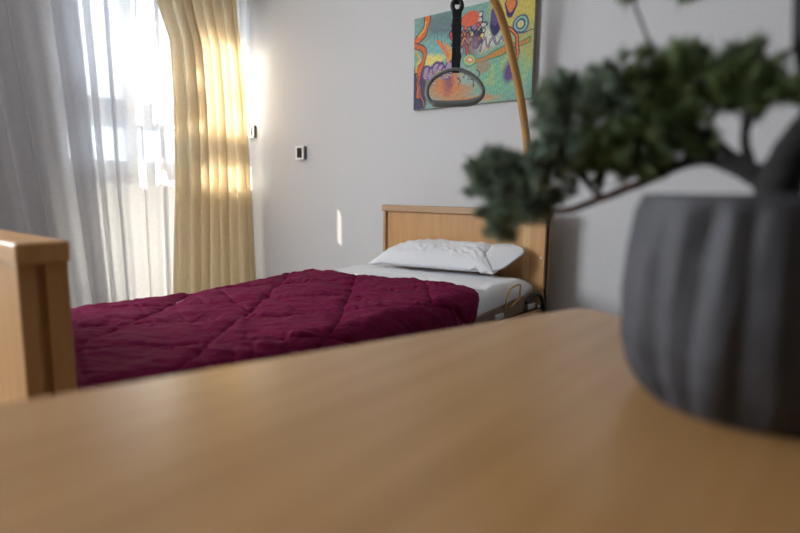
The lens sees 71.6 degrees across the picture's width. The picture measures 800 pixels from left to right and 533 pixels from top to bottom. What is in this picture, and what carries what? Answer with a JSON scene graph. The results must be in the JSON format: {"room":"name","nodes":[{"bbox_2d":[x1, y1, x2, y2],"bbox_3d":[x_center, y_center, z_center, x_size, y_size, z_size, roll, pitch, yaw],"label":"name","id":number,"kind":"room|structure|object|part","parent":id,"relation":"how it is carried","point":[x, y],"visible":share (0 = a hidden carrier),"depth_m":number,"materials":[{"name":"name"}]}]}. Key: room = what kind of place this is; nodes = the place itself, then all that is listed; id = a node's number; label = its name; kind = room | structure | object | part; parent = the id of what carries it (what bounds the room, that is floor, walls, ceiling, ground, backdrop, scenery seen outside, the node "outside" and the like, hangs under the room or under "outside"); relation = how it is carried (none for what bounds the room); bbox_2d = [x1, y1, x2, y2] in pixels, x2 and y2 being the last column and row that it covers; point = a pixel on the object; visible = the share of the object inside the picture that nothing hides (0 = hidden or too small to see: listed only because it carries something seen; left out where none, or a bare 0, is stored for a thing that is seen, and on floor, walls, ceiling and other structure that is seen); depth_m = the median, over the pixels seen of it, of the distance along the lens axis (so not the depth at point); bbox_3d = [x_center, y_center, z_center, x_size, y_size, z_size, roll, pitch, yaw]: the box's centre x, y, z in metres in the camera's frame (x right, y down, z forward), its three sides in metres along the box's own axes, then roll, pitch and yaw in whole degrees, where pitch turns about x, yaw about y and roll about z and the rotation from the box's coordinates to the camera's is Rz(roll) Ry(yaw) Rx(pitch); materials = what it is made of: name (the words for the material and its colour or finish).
{"room":"care facility","nodes":[
{"label":"care facility","id":0,"kind":"room"},
{"bbox_2d":[250,0,799,315],"bbox_3d":[1.195,-0.637,2.357,5.750,2.650,0.250,7,10,39],"label":"wall","id":1,"kind":"structure","parent":0,"point":[334,79],"depth_m":3.16,"materials":[{"name":"paint"}]},
{"bbox_2d":[250,125,256,137],"bbox_3d":[-1.074,-0.975,4.022,0.081,0.089,0.030,7,10,39],"label":"wall switch","id":2,"kind":"object","parent":1,"relation":"attached to","point":[253,129],"visible":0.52,"depth_m":4.00,"materials":[{"name":"grey plastic"}]},
{"bbox_3d":[-1.082,-0.974,4.014,0.078,0.089,0.008,7,10,39],"label":"frame","id":3,"kind":"part","parent":2,"relation":"part of","materials":[{"name":"white plastic"}]},
{"bbox_2d":[295,146,306,159],"bbox_3d":[-0.660,-0.758,3.704,0.081,0.089,0.030,7,10,39],"label":"wall switch","id":4,"kind":"object","parent":1,"relation":"attached to","point":[300,151],"visible":1,"depth_m":3.69,"materials":[{"name":"grey plastic"}]},
{"bbox_2d":[413,0,537,110],"bbox_3d":[0.358,-1.066,2.816,0.706,0.478,0.029,7,10,39],"label":"canvas painting","id":5,"kind":"object","parent":1,"relation":"attached to","point":[482,47],"visible":0.82,"depth_m":2.77,"materials":[{"name":"multicoloured fabric"}]},
{"bbox_3d":[-2.694,-0.681,2.355,0.250,2.650,5.200,7,10,39],"label":"wall","id":6,"kind":"structure","parent":0,"visible":0},
{"bbox_3d":[-1.636,-1.970,3.133,0.156,0.039,1.890,7,10,39],"label":"rail","id":7,"kind":"object","parent":6,"relation":"attached to","visible":0},
{"bbox_2d":[0,0,252,307],"bbox_3d":[-1.723,-0.721,3.225,0.062,2.455,2.063,7,10,39],"label":"sheer curtain","id":8,"kind":"object","parent":7,"relation":"hanging from","point":[87,151],"visible":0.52,"depth_m":3.19,"materials":[{"name":"white fabric"}]},
{"bbox_2d":[156,0,255,293],"bbox_3d":[-1.287,-0.776,3.646,0.084,2.460,0.785,7,10,39],"label":"curtain","id":9,"kind":"object","parent":7,"relation":"hanging from","point":[214,232],"visible":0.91,"depth_m":3.68,"materials":[{"name":"fabric"}]},
{"bbox_3d":[-0.494,0.954,0.730,6.000,0.100,5.200,7,10,39],"label":"floor","id":10,"kind":"structure","parent":0,"visible":0},
{"bbox_2d":[0,205,552,403],"bbox_3d":[-0.342,0.253,2.103,1.018,0.920,2.140,7,10,39],"label":"bed","id":11,"kind":"object","parent":10,"relation":"on","point":[37,360],"visible":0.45,"depth_m":1.01,"materials":[{"name":"brown wood"}]},
{"bbox_3d":[-1.014,0.258,1.321,0.918,0.628,0.042,7,10,39],"label":"footboard","id":12,"kind":"part","parent":11,"relation":"part of","materials":[{"name":"brown wood"}]},
{"bbox_3d":[-0.994,-0.070,1.265,1.004,0.038,0.084,7,10,39],"label":"cap rail","id":13,"kind":"part","parent":11,"relation":"part of","materials":[{"name":"brown wood"}]},
{"bbox_3d":[-0.658,0.375,1.049,0.074,0.778,0.080,7,10,39],"label":"post","id":14,"kind":"part","parent":11,"relation":"part of","materials":[{"name":"brown wood"}]},
{"bbox_3d":[-0.075,0.080,3.185,0.018,0.795,0.054,7,10,39],"label":"post","id":15,"kind":"part","parent":11,"relation":"part of","materials":[{"name":"brown wood"}]},
{"bbox_3d":[0.263,0.017,2.901,0.848,0.585,0.030,7,10,39],"label":"headboard","id":16,"kind":"part","parent":11,"relation":"part of","materials":[{"name":"brown wood"}]},
{"bbox_3d":[0.299,-0.285,2.825,0.994,0.035,0.064,7,10,39],"label":"cap rail","id":17,"kind":"part","parent":11,"relation":"part of","materials":[{"name":"brown wood"}]},
{"bbox_3d":[0.025,0.353,1.809,0.022,0.140,1.970,7,10,39],"label":"rail","id":18,"kind":"part","parent":11,"relation":"part of","materials":[{"name":"brown wood"}]},
{"bbox_3d":[0.643,0.169,2.597,0.074,0.795,0.054,7,10,39],"label":"post","id":19,"kind":"part","parent":11,"relation":"part of","materials":[{"name":"brown wood"}]},
{"bbox_3d":[-0.315,0.178,2.094,0.820,0.120,1.905,7,10,39],"label":"mattress","id":20,"kind":"object","parent":11,"relation":"on","visible":0},
{"bbox_2d":[71,268,478,390],"bbox_3d":[-0.477,0.184,1.916,0.951,0.165,1.504,7,10,39],"label":"quilt","id":21,"kind":"object","parent":20,"relation":"on","point":[308,310],"visible":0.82,"depth_m":1.68,"materials":[{"name":"fabric"}]},
{"bbox_2d":[335,264,532,315],"bbox_3d":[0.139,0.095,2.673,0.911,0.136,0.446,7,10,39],"label":"fitted sheet","id":22,"kind":"object","parent":20,"relation":"on","point":[526,288],"visible":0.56,"depth_m":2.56,"materials":[{"name":"white fabric"}]},
{"bbox_2d":[368,239,523,273],"bbox_3d":[0.230,-0.062,2.729,0.782,0.138,0.284,5,9,27],"label":"pillow","id":23,"kind":"object","parent":22,"relation":"on","point":[482,257],"visible":1,"depth_m":2.62,"materials":[{"name":"white fabric"}]},
{"bbox_2d":[0,309,799,532],"bbox_3d":[-0.060,0.563,0.305,1.450,0.800,0.800,-5,9,-34],"label":"side table","id":24,"kind":"object","parent":10,"relation":"on","point":[538,423],"visible":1,"depth_m":0.43,"materials":[{"name":"brown wood"}]},
{"bbox_2d":[456,0,799,437],"bbox_3d":[0.247,-0.139,0.594,0.492,0.520,0.242,7,10,39],"label":"bonsai","id":25,"kind":"object","parent":24,"relation":"on","point":[710,317],"visible":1,"depth_m":0.54,"materials":[{"name":"green plant"}]},
{"bbox_2d":[620,194,799,437],"bbox_3d":[0.342,0.032,0.537,0.243,0.200,0.242,7,10,39],"label":"pot","id":26,"kind":"object","parent":25,"relation":"attached to","point":[710,317],"depth_m":0.46,"materials":[{"name":"grey ceramic"}]},
{"bbox_2d":[425,0,529,152],"bbox_3d":[0.371,-0.361,2.549,0.643,2.031,0.138,-3,8,-23],"label":"pole","id":27,"kind":"object","parent":10,"relation":"on","point":[496,5],"depth_m":2.44,"materials":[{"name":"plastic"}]},
{"bbox_3d":[0.244,-1.021,2.402,0.266,0.646,0.031,1,8,2],"label":"grab handle","id":28,"kind":"part","parent":27,"relation":"part of","materials":[{"name":"black plastic"}]}
]}

